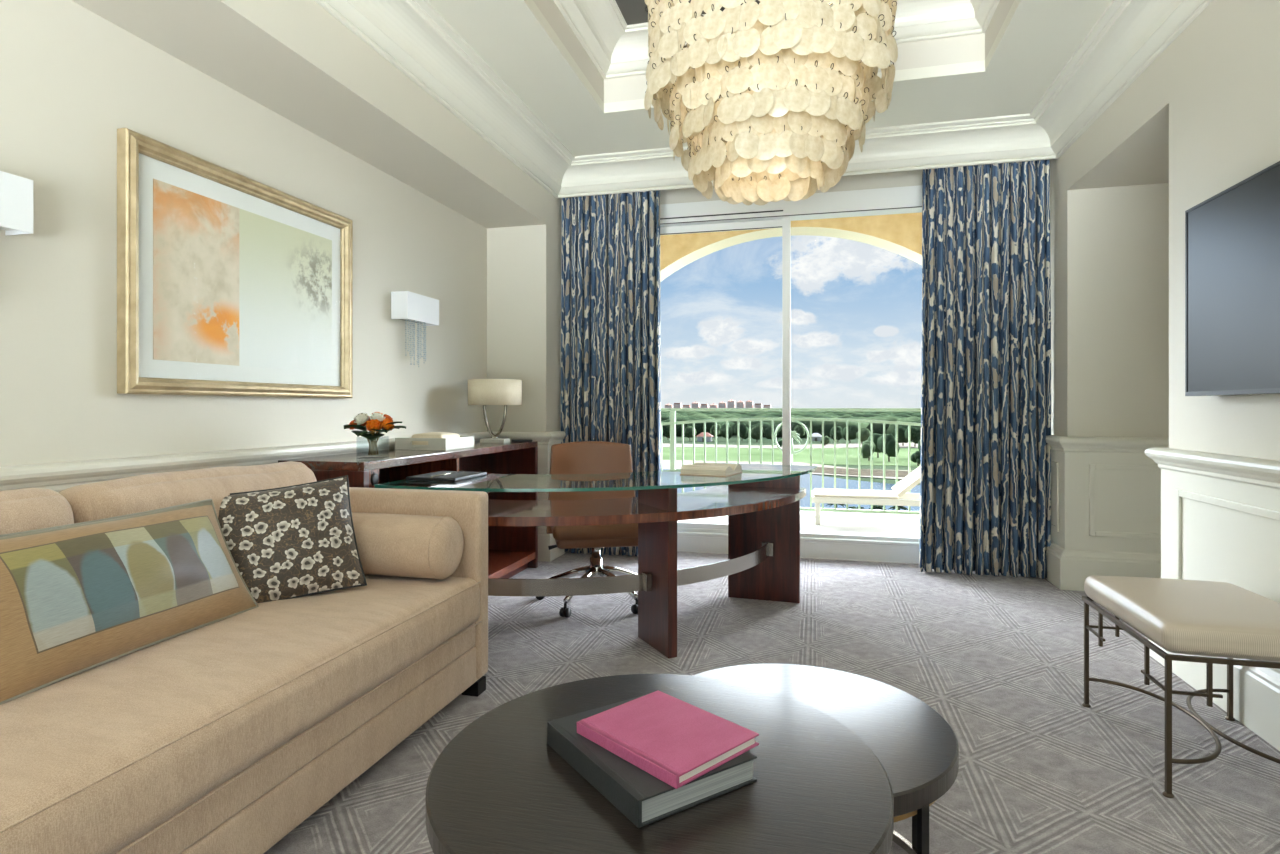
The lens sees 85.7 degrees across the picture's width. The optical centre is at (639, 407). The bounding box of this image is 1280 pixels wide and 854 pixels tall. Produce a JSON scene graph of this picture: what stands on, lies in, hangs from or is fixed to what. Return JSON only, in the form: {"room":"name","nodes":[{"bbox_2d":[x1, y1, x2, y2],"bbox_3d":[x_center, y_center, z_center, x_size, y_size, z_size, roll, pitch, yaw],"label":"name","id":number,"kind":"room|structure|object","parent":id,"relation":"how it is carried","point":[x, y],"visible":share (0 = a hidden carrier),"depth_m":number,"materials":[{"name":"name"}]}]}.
{"room":"hotel room","nodes":[
{"label":"hotel room","id":0,"kind":"room"},
{"bbox_2d":[0,0,545,466],"bbox_3d":[-1.857,-0.600,1.592,0.620,3.400,7.180,0,0,14],"label":"wall","id":1,"kind":"structure","parent":0,"point":[281,95],"depth_m":2.68,"materials":[{"name":"beige paint"}]},
{"bbox_2d":[0,171,32,235],"bbox_3d":[-1.889,-0.461,1.889,0.112,0.424,0.340,0,0,14],"label":"wall sconce","id":2,"kind":"object","parent":1,"relation":"attached to","point":[16,192],"visible":1,"depth_m":2.00,"materials":[{"name":"white fabric"}]},
{"bbox_2d":[117,128,352,397],"bbox_3d":[-1.646,-0.510,2.978,0.048,0.920,1.210,0,0,14],"label":"framed picture","id":3,"kind":"object","parent":1,"relation":"attached to","point":[230,283],"visible":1,"depth_m":2.80,"materials":[{"name":"gold"}]},
{"bbox_2d":[153,179,331,372],"bbox_3d":[-1.656,-0.506,2.979,0.002,0.659,0.960,0,0,14],"label":"print","id":4,"kind":"object","parent":3,"relation":"attached to","point":[236,286],"depth_m":2.87},
{"bbox_2d":[0,431,565,561],"bbox_3d":[-1.676,0.637,1.866,0.537,0.925,7.600,0,0,14],"label":"trim","id":5,"kind":"structure","parent":1,"relation":"attached to","point":[60,477],"depth_m":2.66,"materials":[{"name":"white paint"}]},
{"bbox_2d":[391,291,438,366],"bbox_3d":[-1.333,-0.453,4.098,0.112,0.424,0.340,0,0,14],"label":"wall sconce","id":6,"kind":"object","parent":1,"relation":"attached to","point":[409,306],"visible":1,"depth_m":4.04,"materials":[{"name":"white fabric"}]},
{"bbox_2d":[314,0,1212,197],"bbox_3d":[0.120,-1.690,1.254,3.380,0.220,7.290,0,0,14],"label":"trim","id":7,"kind":"structure","parent":1,"relation":"attached to","point":[411,35],"depth_m":3.92,"materials":[{"name":"white paint"}]},
{"bbox_2d":[426,0,1112,155],"bbox_3d":[-0.021,-2.050,1.449,3.950,0.500,7.600,0,0,14],"label":"crown molding","id":8,"kind":"structure","parent":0,"point":[1006,69],"depth_m":3.75,"materials":[{"name":"beige paint"}]},
{"bbox_2d":[644,0,897,204],"bbox_3d":[0.498,-1.526,2.701,0.968,1.349,0.962,0,0,14],"label":"chandelier","id":9,"kind":"object","parent":8,"relation":"hanging from","point":[796,82],"visible":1,"depth_m":2.42,"materials":[{"name":"beige"}]},
{"bbox_2d":[553,0,999,78],"bbox_3d":[0.497,-2.112,2.700,2.130,0.215,2.580,0,0,14],"label":"trim","id":10,"kind":"structure","parent":8,"relation":"attached to","point":[617,49],"depth_m":3.73,"materials":[{"name":"white paint"}]},
{"bbox_2d":[264,551,1279,853],"bbox_3d":[0.379,1.160,1.297,5.300,0.120,7.700,0,0,14],"label":"floor","id":11,"kind":"structure","parent":0,"point":[1000,658],"depth_m":2.64,"materials":[{"name":"carpet"}]},
{"bbox_2d":[0,461,487,853],"bbox_3d":[-1.338,0.650,1.848,1.087,0.900,2.058,0,0,14],"label":"sofa","id":12,"kind":"object","parent":11,"relation":"on","point":[224,736],"visible":0.66,"depth_m":1.69,"materials":[{"name":"beige fabric"}]},
{"bbox_2d":[0,487,76,534],"bbox_3d":[-1.710,0.430,1.462,0.329,0.460,0.940,0,0,14],"label":"cushion","id":13,"kind":"object","parent":12,"relation":"on","point":[26,508],"depth_m":1.76,"materials":[{"name":"beige fabric"}]},
{"bbox_2d":[0,499,258,704],"bbox_3d":[-1.356,0.455,1.765,0.212,0.336,0.826,0,0,10],"label":"lumbar pillow","id":14,"kind":"object","parent":12,"relation":"on","point":[76,598],"visible":1,"depth_m":1.69,"materials":[{"name":"fabric"}]},
{"bbox_2d":[61,461,314,522],"bbox_3d":[-1.483,0.433,2.364,0.319,0.449,0.935,0,0,14],"label":"cushion","id":15,"kind":"object","parent":12,"relation":"on","point":[96,501],"depth_m":2.16,"materials":[{"name":"beige fabric"}]},
{"bbox_2d":[216,475,366,602],"bbox_3d":[-1.185,0.448,2.316,0.487,0.411,0.221,0,0,-29],"label":"throw pillow","id":16,"kind":"object","parent":12,"relation":"on","point":[295,541],"visible":0.8,"depth_m":2.27,"materials":[{"name":"fabric"}]},
{"bbox_2d":[352,512,463,579],"bbox_3d":[-1.024,0.512,2.607,0.720,0.229,0.229,0,0,14],"label":"bolster cushion","id":17,"kind":"object","parent":12,"relation":"on","point":[418,546],"visible":0.44,"depth_m":2.48,"materials":[{"name":"beige fabric"}]},
{"bbox_2d":[278,441,537,578],"bbox_3d":[-1.147,0.665,3.899,0.439,0.870,1.900,0,0,14],"label":"credenza","id":18,"kind":"object","parent":11,"relation":"on","point":[512,550],"visible":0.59,"depth_m":4.23,"materials":[{"name":"brown wood"}]},
{"bbox_2d":[395,436,473,450],"bbox_3d":[-1.158,0.197,3.914,0.310,0.066,0.325,0,0,14],"label":"lacquer tray","id":19,"kind":"object","parent":18,"relation":"on","point":[402,443],"visible":0.89,"depth_m":3.77,"materials":[{"name":"grey"}]},
{"bbox_2d":[411,432,459,444],"bbox_3d":[-1.159,0.185,3.916,0.203,0.095,0.222,0,0,14],"label":"folded napkin","id":20,"kind":"object","parent":19,"relation":"in","point":[430,434],"visible":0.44,"depth_m":3.83,"materials":[{"name":"fabric"}]},
{"bbox_2d":[468,379,521,442],"bbox_3d":[-0.961,0.022,4.574,0.352,0.416,0.352,0,0,14],"label":"table lamp","id":21,"kind":"object","parent":18,"relation":"on","point":[484,392],"visible":1,"depth_m":4.44,"materials":[{"name":"fabric"}]},
{"bbox_2d":[488,549,535,577],"bbox_3d":[-1.139,1.008,3.897,0.415,0.047,1.830,0,0,14],"label":"shelf","id":22,"kind":"object","parent":18,"relation":"attached to","point":[501,562],"depth_m":4.52,"materials":[{"name":"brown wood"}]},
{"bbox_2d":[511,440,532,441],"bbox_3d":[-0.798,0.222,4.667,0.140,0.016,0.040,0,0,-4],"label":"remote control","id":23,"kind":"object","parent":18,"relation":"on","point":[511,440],"visible":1,"depth_m":4.65,"materials":[{"name":"black plastic"}]},
{"bbox_3d":[-1.233,0.181,3.188,0.149,0.098,0.149,0,0,14],"label":"glass vase","id":24,"kind":"object","parent":18,"relation":"on","visible":0},
{"bbox_2d":[343,412,405,454],"bbox_3d":[-1.222,0.117,3.197,0.268,0.199,0.242,0,0,-13],"label":"flower bouquet","id":25,"kind":"object","parent":24,"relation":"in","point":[377,421],"visible":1,"depth_m":3.14,"materials":[{"name":"orange plant"}]},
{"bbox_2d":[536,441,637,617],"bbox_3d":[-0.255,0.652,3.952,0.677,0.895,0.655,0,0,-10],"label":"desk chair","id":26,"kind":"object","parent":11,"relation":"on","point":[582,457],"visible":0.57,"depth_m":4.11,"materials":[{"name":"brown leather"}]},
{"bbox_2d":[374,463,816,657],"bbox_3d":[-0.054,0.714,3.396,2.339,0.772,0.995,0,0,-23],"label":"curved desk","id":27,"kind":"object","parent":11,"relation":"on","point":[761,503],"visible":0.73,"depth_m":3.21,"materials":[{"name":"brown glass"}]},
{"bbox_2d":[406,470,486,480],"bbox_3d":[-0.907,0.317,3.255,0.250,0.020,0.310,0,0,14],"label":"laptop","id":28,"kind":"object","parent":27,"relation":"on","point":[440,475],"visible":1,"depth_m":3.19,"materials":[{"name":"black"}]},
{"bbox_2d":[680,462,741,476],"bbox_3d":[0.358,0.304,3.447,0.236,0.046,0.268,0,0,26],"label":"open book","id":29,"kind":"object","parent":27,"relation":"on","point":[697,469],"visible":1,"depth_m":3.35,"materials":[{"name":"beige paper"}]},
{"bbox_2d":[426,674,893,853],"bbox_3d":[0.034,0.885,1.320,0.848,0.430,0.848,0,0,14],"label":"coffee table","id":30,"kind":"object","parent":11,"relation":"on","point":[498,786],"visible":0.73,"depth_m":1.21,"materials":[{"name":"brown wood"}]},
{"bbox_2d":[547,694,756,827],"bbox_3d":[0.013,0.647,1.308,0.255,0.045,0.332,0,0,-33],"label":"book","id":31,"kind":"object","parent":30,"relation":"on","point":[643,798],"visible":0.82,"depth_m":1.19,"materials":[{"name":"black paper"}]},
{"bbox_2d":[577,690,758,788],"bbox_3d":[0.049,0.614,1.303,0.219,0.022,0.268,0,0,-43],"label":"book","id":32,"kind":"object","parent":31,"relation":"on","point":[673,740],"visible":1,"depth_m":1.27,"materials":[{"name":"pink paper"}]},
{"bbox_2d":[693,664,958,853],"bbox_3d":[0.368,0.910,1.608,0.680,0.380,0.680,0,0,14],"label":"coffee table","id":33,"kind":"object","parent":11,"relation":"on","point":[916,747],"visible":0.36,"depth_m":1.59,"materials":[{"name":"brown wood"}]},
{"bbox_2d":[1082,575,1279,797],"bbox_3d":[1.792,0.851,2.197,0.478,0.498,0.635,0,0,14],"label":"upholstered bench","id":34,"kind":"object","parent":11,"relation":"on","point":[1229,621],"visible":1,"depth_m":2.07,"materials":[{"name":"beige leather"}]},
{"bbox_2d":[1084,575,1279,661],"bbox_3d":[1.792,0.656,2.197,0.474,0.108,0.631,0,0,14],"label":"seat cushion","id":35,"kind":"object","parent":34,"relation":"on","point":[1226,620],"depth_m":2.06,"materials":[{"name":"beige leather"}]},
{"bbox_2d":[660,212,921,281],"bbox_3d":[1.526,-0.675,7.118,6.323,3.450,0.350,0,0,14],"label":"wall","id":36,"kind":"structure","parent":0,"point":[901,234],"depth_m":6.97,"materials":[{"name":"paint"}]},
{"bbox_2d":[678,551,913,563],"bbox_3d":[1.327,6.100,5.265,32.000,34.000,0.140,0,0,14],"label":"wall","id":37,"kind":"structure","parent":0,"point":[678,551],"depth_m":5.16,"materials":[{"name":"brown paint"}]},
{"bbox_2d":[677,507,919,535],"bbox_3d":[1.389,1.150,6.327,6.400,0.200,2.050,0,0,14],"label":"floor","id":38,"kind":"structure","parent":0,"point":[868,523],"depth_m":6.33,"materials":[{"name":"white concrete"}]},
{"bbox_2d":[661,408,920,514],"bbox_3d":[1.488,0.526,6.823,4.482,1.048,0.052,0,0,14],"label":"balcony railing","id":39,"kind":"object","parent":38,"relation":"on","point":[672,423],"visible":0.48,"depth_m":6.77,"materials":[{"name":"white metal"}]},
{"bbox_2d":[812,466,919,524],"bbox_3d":[2.467,0.640,6.247,1.770,0.820,0.520,0,0,14],"label":"chaise lounge","id":40,"kind":"object","parent":38,"relation":"on","point":[900,497],"visible":0.43,"depth_m":6.18,"materials":[{"name":"beige plastic"}]},
{"bbox_2d":[487,150,1168,437],"bbox_3d":[1.274,-0.600,4.851,5.100,3.400,0.670,0,0,14],"label":"wall","id":41,"kind":"structure","parent":0,"point":[1109,246],"depth_m":4.20,"materials":[{"name":"beige paint"}]},
{"bbox_2d":[561,190,660,556],"bbox_3d":[-0.219,-0.296,5.161,0.769,2.768,0.128,0,0,14],"label":"curtain","id":42,"kind":"object","parent":41,"relation":"hanging from","point":[611,352],"visible":0.68,"depth_m":5.12,"materials":[{"name":"fabric"}]},
{"bbox_2d":[660,185,921,541],"bbox_3d":[1.104,-0.310,5.155,3.060,2.520,0.143,0,0,14],"label":"window","id":43,"kind":"structure","parent":41,"relation":"in","point":[718,215],"depth_m":5.13,"materials":[{"name":"white"}]},
{"bbox_2d":[677,531,918,563],"bbox_3d":[1.116,1.025,5.203,3.060,0.150,0.265,0,0,14],"label":"trim","id":44,"kind":"structure","parent":41,"relation":"attached to","point":[703,542],"depth_m":5.00,"materials":[{"name":"white paint"}]},
{"bbox_2d":[919,159,1050,578],"bbox_3d":[2.253,-0.296,4.534,0.785,2.768,0.136,0,0,14],"label":"curtain","id":45,"kind":"object","parent":41,"relation":"hanging from","point":[985,458],"visible":0.98,"depth_m":4.51,"materials":[{"name":"fabric"}]},
{"bbox_2d":[1046,435,1168,590],"bbox_3d":[3.087,0.637,4.302,1.017,0.925,0.547,0,0,14],"label":"wainscoting","id":46,"kind":"structure","parent":41,"relation":"attached to","point":[1106,491],"depth_m":4.13,"materials":[{"name":"white paint"}]},
{"bbox_2d":[1067,0,1279,460],"bbox_3d":[2.259,-0.600,0.575,1.100,3.400,7.220,0,0,14],"label":"wall","id":47,"kind":"structure","parent":0,"point":[1202,119],"depth_m":2.77,"materials":[{"name":"beige paint"}]},
{"bbox_2d":[1144,448,1279,750],"bbox_3d":[2.023,0.637,0.082,1.017,0.925,5.947,0,0,14],"label":"wainscoting","id":48,"kind":"structure","parent":47,"relation":"attached to","point":[1220,513],"depth_m":2.52,"materials":[{"name":"white paint"}]},
{"bbox_2d":[1185,161,1279,395],"bbox_3d":[2.031,-0.412,2.084,0.080,0.730,1.295,0,0,14],"label":"television","id":49,"kind":"object","parent":47,"relation":"attached to","point":[1232,237],"visible":1,"depth_m":2.41,"materials":[{"name":"black plastic"}]},
{"label":"outside","id":50,"kind":"structure","parent":0,"visible":0},
{"bbox_2d":[662,469,919,510],"bbox_3d":[17.879,23.150,178.095,181.358,0.900,162.653,0,0,14],"label":"lagoon water","id":51,"kind":"structure","parent":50,"point":[804,479],"depth_m":197.04,"materials":[{"name":"blue liquid"}]},
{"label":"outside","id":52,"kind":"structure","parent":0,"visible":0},
{"bbox_2d":[662,435,919,484],"bbox_3d":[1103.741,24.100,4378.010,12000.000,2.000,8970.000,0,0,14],"label":"terrain","id":53,"kind":"structure","parent":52,"point":[721,440],"depth_m":461.95,"materials":[{"name":"green plant"}]},
{"bbox_2d":[662,425,669,437],"bbox_3d":[20.302,16.808,498.488,10.856,12.585,9.912,0,0,14],"label":"shade tree","id":54,"kind":"object","parent":53,"relation":"on","point":[666,428],"visible":0.56,"depth_m":494.81,"materials":[{"name":"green plant"}]},
{"bbox_2d":[674,403,681,407],"bbox_3d":[197.932,-1.493,3619.393,35.478,49.187,40.000,0,0,14],"label":"tower","id":55,"kind":"structure","parent":53,"relation":"on","point":[676,405],"depth_m":3600.85,"materials":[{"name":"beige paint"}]},
{"bbox_2d":[684,426,696,437],"bbox_3d":[35.270,17.863,483.355,8.264,10.475,8.495,0,0,14],"label":"shade tree","id":56,"kind":"object","parent":53,"relation":"on","point":[688,432],"visible":0.8,"depth_m":480.70,"materials":[{"name":"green plant"}]},
{"bbox_2d":[692,402,699,407],"bbox_3d":[291.845,-5.602,3619.393,37.252,57.404,44.000,0,0,14],"label":"tower","id":57,"kind":"structure","parent":53,"relation":"on","point":[694,404],"depth_m":3600.85,"materials":[{"name":"beige paint"}]},
{"bbox_2d":[695,432,712,441],"bbox_3d":[44.944,20.000,479.015,11.780,6.200,8.550,0,0,14],"label":"clubhouse","id":58,"kind":"structure","parent":53,"relation":"on","point":[700,437],"depth_m":476.03,"materials":[{"name":"grey"}]},
{"bbox_2d":[701,404,708,407],"bbox_3d":[338.801,1.115,3619.393,35.478,43.970,40.000,0,0,14],"label":"tower","id":59,"kind":"structure","parent":53,"relation":"on","point":[702,405],"depth_m":3600.85,"materials":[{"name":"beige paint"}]},
{"bbox_2d":[710,424,720,435],"bbox_3d":[56.517,17.392,514.538,8.093,11.415,7.720,0,0,14],"label":"shade tree","id":60,"kind":"object","parent":53,"relation":"on","point":[712,430],"visible":0.73,"depth_m":512.52,"materials":[{"name":"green plant"}]},
{"bbox_2d":[719,401,725,407],"bbox_3d":[432.714,-5.602,3619.393,37.252,57.404,44.000,0,0,14],"label":"tower","id":61,"kind":"structure","parent":53,"relation":"on","point":[722,404],"depth_m":3600.85,"materials":[{"name":"beige paint"}]},
{"bbox_2d":[720,423,732,438],"bbox_3d":[60.226,16.823,482.768,9.840,12.555,10.358,0,0,14],"label":"shade tree","id":62,"kind":"object","parent":53,"relation":"on","point":[723,427],"visible":0.76,"depth_m":480.24,"materials":[{"name":"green plant"}]},
{"bbox_2d":[728,399,734,407],"bbox_3d":[479.671,-10.820,3619.393,37.252,67.839,44.000,0,0,14],"label":"tower","id":63,"kind":"structure","parent":53,"relation":"on","point":[731,403],"depth_m":3599.97,"materials":[{"name":"beige paint"}]},
{"bbox_2d":[737,401,743,407],"bbox_3d":[526.627,-8.211,3619.393,37.252,62.622,44.000,0,0,14],"label":"tower","id":64,"kind":"structure","parent":53,"relation":"on","point":[740,404],"depth_m":3599.97,"materials":[{"name":"beige paint"}]},
{"bbox_2d":[735,423,748,440],"bbox_3d":[71.817,16.544,483.592,11.088,13.112,9.444,0,0,14],"label":"shade tree","id":65,"kind":"object","parent":53,"relation":"on","point":[743,430],"visible":0.87,"depth_m":480.59,"materials":[{"name":"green plant"}]},
{"bbox_2d":[746,400,752,407],"bbox_3d":[573.584,-9.515,3619.393,37.252,65.230,44.000,0,0,14],"label":"tower","id":66,"kind":"structure","parent":53,"relation":"on","point":[749,404],"depth_m":3599.97,"materials":[{"name":"beige paint"}]},
{"bbox_2d":[751,425,763,441],"bbox_3d":[79.524,17.465,469.731,9.368,11.269,7.982,0,0,14],"label":"shade tree","id":67,"kind":"object","parent":53,"relation":"on","point":[755,431],"visible":0.88,"depth_m":466.94,"materials":[{"name":"green plant"}]},
{"bbox_2d":[755,403,761,407],"bbox_3d":[620.540,-0.189,3619.393,35.478,46.578,40.000,0,0,14],"label":"tower","id":68,"kind":"structure","parent":53,"relation":"on","point":[759,405],"depth_m":3599.97,"materials":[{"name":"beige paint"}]},
{"bbox_2d":[764,424,779,441],"bbox_3d":[89.711,17.010,468.673,10.877,12.181,10.682,0,0,14],"label":"shade tree","id":69,"kind":"object","parent":53,"relation":"on","point":[768,431],"visible":0.77,"depth_m":465.80,"materials":[{"name":"green plant"}]},
{"bbox_2d":[661,411,920,437],"bbox_3d":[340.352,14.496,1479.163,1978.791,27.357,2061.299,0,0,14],"label":"forest","id":70,"kind":"object","parent":53,"relation":"on","point":[900,416],"visible":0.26,"depth_m":589.55,"materials":[{"name":"green plant"}]},
{"bbox_2d":[794,425,804,440],"bbox_3d":[111.549,17.491,482.721,7.837,11.217,9.083,0,0,14],"label":"shade tree","id":71,"kind":"object","parent":53,"relation":"on","point":[800,430],"visible":0.78,"depth_m":479.65,"materials":[{"name":"green plant"}]},
{"bbox_2d":[803,425,809,436],"bbox_3d":[121.347,17.743,505.870,7.618,10.713,7.688,0,0,14],"label":"shade tree","id":72,"kind":"object","parent":53,"relation":"on","point":[807,427],"visible":0.42,"depth_m":503.40,"materials":[{"name":"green plant"}]},
{"bbox_2d":[809,433,821,440],"bbox_3d":[123.842,20.350,485.545,9.300,5.500,6.750,0,0,14],"label":"house","id":73,"kind":"structure","parent":53,"relation":"on","point":[815,436],"depth_m":482.94,"materials":[{"name":"grey"}]},
{"bbox_2d":[821,436,829,445],"bbox_3d":[112.607,19.983,419.480,5.445,6.234,5.535,0,0,14],"label":"shade tree","id":74,"kind":"object","parent":53,"relation":"on","point":[826,438],"visible":0.84,"depth_m":417.49,"materials":[{"name":"green plant"}]},
{"bbox_2d":[830,426,841,441],"bbox_3d":[133.313,17.599,468.698,8.386,11.002,10.678,0,0,14],"label":"shade tree","id":75,"kind":"object","parent":53,"relation":"on","point":[838,428],"visible":0.77,"depth_m":465.35,"materials":[{"name":"green plant"}]},
{"bbox_2d":[842,424,857,442],"bbox_3d":[139.221,16.847,455.596,11.890,12.505,11.447,0,0,14],"label":"shade tree","id":76,"kind":"object","parent":53,"relation":"on","point":[852,429],"visible":0.85,"depth_m":451.42,"materials":[{"name":"green plant"}]},
{"bbox_2d":[856,428,870,443],"bbox_3d":[142.927,17.833,441.331,8.712,10.534,8.657,0,0,14],"label":"shade tree","id":77,"kind":"object","parent":53,"relation":"on","point":[865,433],"visible":0.9,"depth_m":438.44,"materials":[{"name":"green plant"}]},
{"bbox_2d":[861,441,874,460],"bbox_3d":[99.364,18.676,300.611,6.035,8.849,7.280,0,0,14],"label":"shade tree","id":78,"kind":"object","parent":53,"relation":"on","point":[866,446],"visible":0.88,"depth_m":298.77,"materials":[{"name":"green plant"}]},
{"bbox_2d":[868,433,882,457],"bbox_3d":[110.591,17.362,318.317,10.321,11.475,10.230,0,0,14],"label":"shade tree","id":79,"kind":"object","parent":53,"relation":"on","point":[876,436],"visible":0.22,"depth_m":316.10,"materials":[{"name":"green plant"}]},
{"bbox_2d":[869,505,886,509],"bbox_3d":[45.719,20.880,132.801,4.059,4.452,4.059,0,0,14],"label":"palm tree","id":80,"kind":"object","parent":53,"relation":"on","point":[877,507],"visible":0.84,"depth_m":132.29,"materials":[{"name":"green plant"}]},
{"bbox_2d":[877,434,899,461],"bbox_3d":[106.154,17.005,295.421,8.966,12.190,8.993,0,0,14],"label":"shade tree","id":81,"kind":"object","parent":53,"relation":"on","point":[890,442],"visible":0.89,"depth_m":292.60,"materials":[{"name":"green plant"}]},
{"bbox_2d":[889,506,907,510],"bbox_3d":[48.160,20.504,128.516,4.059,5.201,4.059,0,0,14],"label":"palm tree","id":82,"kind":"object","parent":53,"relation":"on","point":[893,507],"visible":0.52,"depth_m":127.92,"materials":[{"name":"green plant"}]},
{"bbox_2d":[894,426,907,445],"bbox_3d":[159.746,16.968,419.244,10.053,12.264,9.108,0,0,14],"label":"shade tree","id":83,"kind":"object","parent":53,"relation":"on","point":[902,439],"visible":0.78,"depth_m":416.32,"materials":[{"name":"green plant"}]},
{"bbox_2d":[905,426,920,446],"bbox_3d":[162.843,16.893,408.741,11.446,12.415,9.707,0,0,14],"label":"shade tree","id":84,"kind":"object","parent":53,"relation":"on","point":[915,431],"visible":0.68,"depth_m":405.19,"materials":[{"name":"green plant"}]},
{"bbox_2d":[911,451,920,465],"bbox_3d":[111.069,20.058,274.961,6.164,6.084,6.400,0,0,14],"label":"shade tree","id":85,"kind":"object","parent":53,"relation":"on","point":[915,457],"visible":0.59,"depth_m":273.76,"materials":[{"name":"green plant"}]},
{"bbox_2d":[918,439,920,450],"bbox_3d":[132.000,18.333,318.847,6.282,9.534,7.625,0,0,14],"label":"shade tree","id":86,"kind":"object","parent":53,"relation":"on","point":[919,442],"visible":0.12,"depth_m":319.32,"materials":[{"name":"green plant"}]},
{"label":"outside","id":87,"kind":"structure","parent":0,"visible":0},
{"bbox_2d":[662,447,919,467],"bbox_3d":[49.666,23.275,334.426,270.469,0.650,180.249,0,0,14],"label":"fairway","id":88,"kind":"structure","parent":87,"point":[803,456],"depth_m":333.38,"materials":[{"name":"green plant"}]},
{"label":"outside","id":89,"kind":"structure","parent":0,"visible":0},
{"bbox_2d":[662,443,917,448],"bbox_3d":[70.020,23.200,425.754,303.881,0.800,111.667,0,0,14],"label":"path","id":90,"kind":"structure","parent":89,"point":[855,445],"depth_m":408.67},
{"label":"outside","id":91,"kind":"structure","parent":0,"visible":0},
{"bbox_2d":[662,460,907,479],"bbox_3d":[33.695,23.175,258.608,187.373,0.850,76.872,0,0,14],"label":"shore","id":92,"kind":"structure","parent":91,"point":[665,463],"depth_m":277.80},
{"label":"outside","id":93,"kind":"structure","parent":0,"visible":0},
{"bbox_2d":[812,467,911,476],"bbox_3d":[90.316,23.125,243.734,66.581,0.950,37.704,0,0,14],"label":"bank","id":94,"kind":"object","parent":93,"point":[865,472],"visible":0.29,"depth_m":242.30,"materials":[{"name":"green plant"}]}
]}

